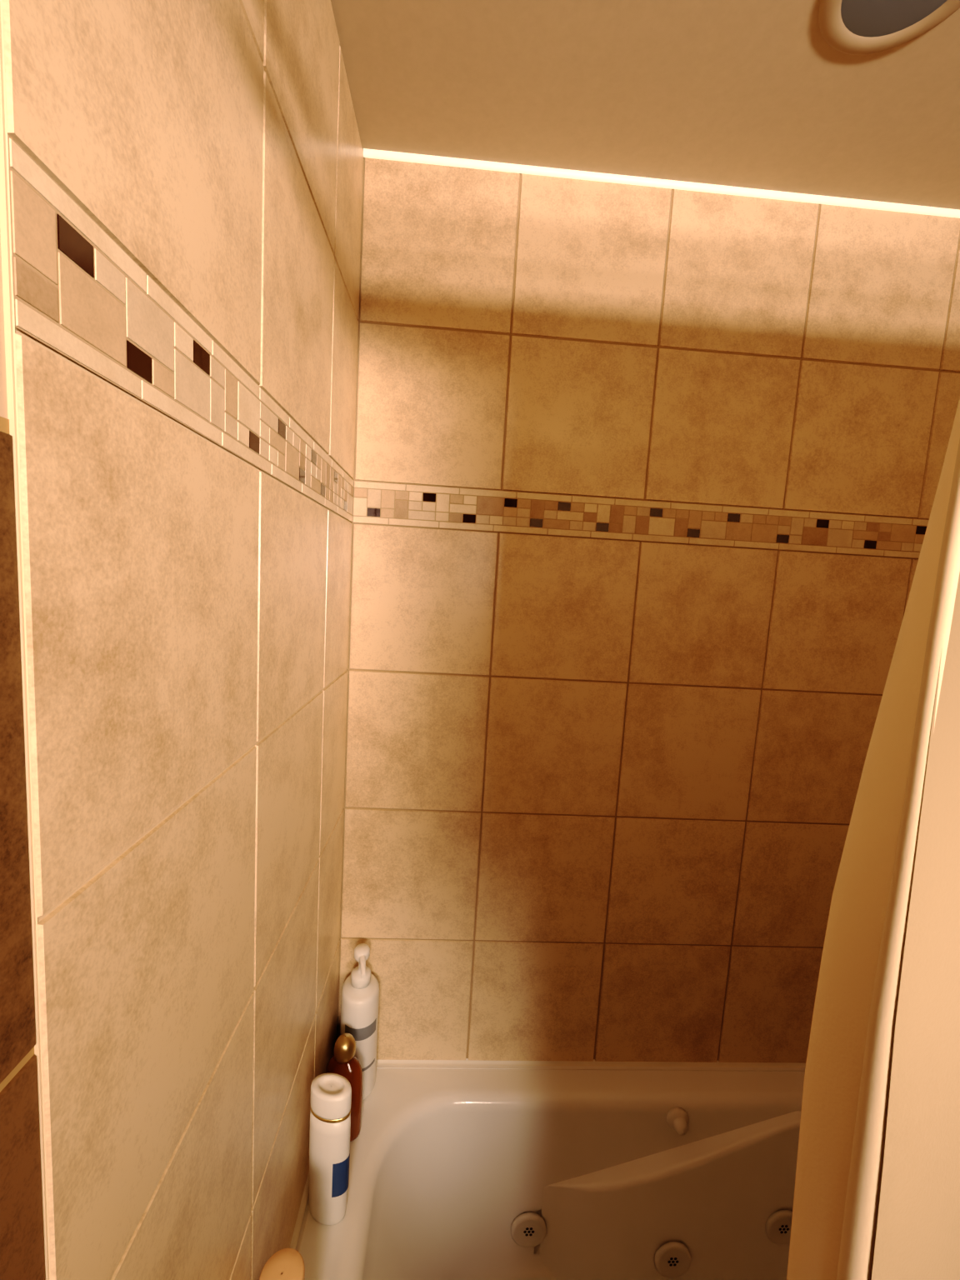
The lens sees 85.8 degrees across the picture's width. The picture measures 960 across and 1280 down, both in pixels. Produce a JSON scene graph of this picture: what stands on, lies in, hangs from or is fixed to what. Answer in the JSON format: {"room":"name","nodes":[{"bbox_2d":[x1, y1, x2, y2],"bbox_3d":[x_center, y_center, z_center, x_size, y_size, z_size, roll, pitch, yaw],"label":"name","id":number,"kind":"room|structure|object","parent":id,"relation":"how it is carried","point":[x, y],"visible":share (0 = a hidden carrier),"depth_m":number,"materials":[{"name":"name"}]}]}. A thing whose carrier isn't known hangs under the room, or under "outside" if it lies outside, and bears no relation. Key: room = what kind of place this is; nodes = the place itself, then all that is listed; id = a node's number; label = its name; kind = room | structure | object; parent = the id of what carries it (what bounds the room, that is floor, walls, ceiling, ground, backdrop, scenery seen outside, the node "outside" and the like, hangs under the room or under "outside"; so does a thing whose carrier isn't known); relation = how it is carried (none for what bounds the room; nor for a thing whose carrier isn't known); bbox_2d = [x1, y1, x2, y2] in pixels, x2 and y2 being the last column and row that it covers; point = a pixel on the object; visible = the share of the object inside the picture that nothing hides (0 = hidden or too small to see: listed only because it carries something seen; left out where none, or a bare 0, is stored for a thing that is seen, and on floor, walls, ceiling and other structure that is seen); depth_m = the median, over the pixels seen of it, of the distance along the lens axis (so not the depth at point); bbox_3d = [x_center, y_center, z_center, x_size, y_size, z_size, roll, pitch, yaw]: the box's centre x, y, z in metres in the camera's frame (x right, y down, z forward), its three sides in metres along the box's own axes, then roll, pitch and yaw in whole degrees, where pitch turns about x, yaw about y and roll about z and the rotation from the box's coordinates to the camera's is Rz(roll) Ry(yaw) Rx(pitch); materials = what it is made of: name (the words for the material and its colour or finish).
{"room":"bathroom","nodes":[
{"label":"bathroom","id":0,"kind":"room"},
{"bbox_2d":[0,0,363,1279],"bbox_3d":[-0.281,0.434,-0.366,0.120,2.440,3.240,3,6,-3],"label":"wall","id":1,"kind":"structure","parent":0,"point":[181,181],"depth_m":0.40,"materials":[{"name":"beige tile"}]},
{"bbox_2d":[330,0,959,209],"bbox_3d":[0.615,-0.783,-0.459,1.770,0.100,3.240,3,6,-3],"label":"ceiling","id":2,"kind":"structure","parent":0,"point":[742,93],"depth_m":0.84,"materials":[{"name":"paint"}]},
{"bbox_2d":[817,0,959,54],"bbox_3d":[0.554,-0.855,0.666,0.200,0.009,0.200,3,6,-3],"label":"recessed light","id":3,"kind":"object","parent":2,"relation":"in","point":[848,27],"visible":1,"depth_m":0.72,"materials":[{"name":"beige"}]},
{"bbox_2d":[336,157,959,1063],"bbox_3d":[0.466,0.303,1.227,1.770,2.440,0.120,3,6,-3],"label":"wall","id":4,"kind":"structure","parent":0,"point":[646,479],"depth_m":1.11,"materials":[{"name":"beige tile"}]},
{"bbox_2d":[289,1058,805,1249],"bbox_3d":[0.446,1.065,0.839,1.533,0.009,0.825,3,6,-3],"label":"trim","id":5,"kind":"structure","parent":4,"relation":"attached to","point":[468,1062],"depth_m":1.23,"materials":[{"name":"beige"}]},
{"bbox_2d":[363,148,959,218],"bbox_3d":[0.539,-0.895,1.032,1.530,0.011,0.007,3,6,-3],"label":"trim","id":6,"kind":"structure","parent":4,"relation":"attached to","point":[370,153],"depth_m":1.02,"materials":[{"name":"white"}]},
{"bbox_2d":[786,398,959,1279],"bbox_3d":[0.506,0.488,0.326,1.526,2.034,0.092,3,6,-3],"label":"shower curtain","id":7,"kind":"object","parent":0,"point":[877,1191],"visible":1,"depth_m":0.24,"materials":[{"name":"beige fabric"}]},
{"bbox_3d":[0.469,1.737,-0.183,1.770,0.100,3.240,3,6,-3],"label":"floor","id":8,"kind":"structure","parent":0,"visible":0},
{"bbox_2d":[295,1065,805,1279],"bbox_3d":[0.432,1.318,0.859,1.520,0.501,0.826,3,6,-3],"label":"bathtub","id":9,"kind":"object","parent":8,"relation":"on","point":[457,1172],"visible":0.75,"depth_m":1.14,"materials":[{"name":"white plastic"}]},
{"bbox_2d":[259,1248,304,1279],"bbox_3d":[-0.264,0.933,0.683,0.058,0.222,0.060,-2,8,-42],"label":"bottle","id":10,"kind":"object","parent":9,"relation":"on","point":[286,1263],"visible":1,"depth_m":0.68,"materials":[{"name":"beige plastic"}]},
{"bbox_2d":[309,1073,351,1224],"bbox_3d":[-0.264,0.893,0.905,0.074,0.252,0.045,5,6,12],"label":"shampoo bottle","id":11,"kind":"object","parent":9,"relation":"on","point":[331,1093],"visible":1,"depth_m":0.89,"materials":[{"name":"white plastic"}]},
{"bbox_2d":[325,1033,362,1141],"bbox_3d":[-0.276,0.898,1.046,0.082,0.210,0.056,5,7,17],"label":"wash bottle","id":12,"kind":"object","parent":9,"relation":"on","point":[343,1062],"visible":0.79,"depth_m":1.03,"materials":[{"name":"brown plastic"}]},
{"bbox_2d":[340,943,379,1099],"bbox_3d":[-0.265,0.830,1.136,0.081,0.328,0.097,1,7,-18],"label":"soap pump bottle","id":13,"kind":"object","parent":9,"relation":"on","point":[360,990],"visible":0.88,"depth_m":1.11,"materials":[{"name":"white plastic"}]}
]}

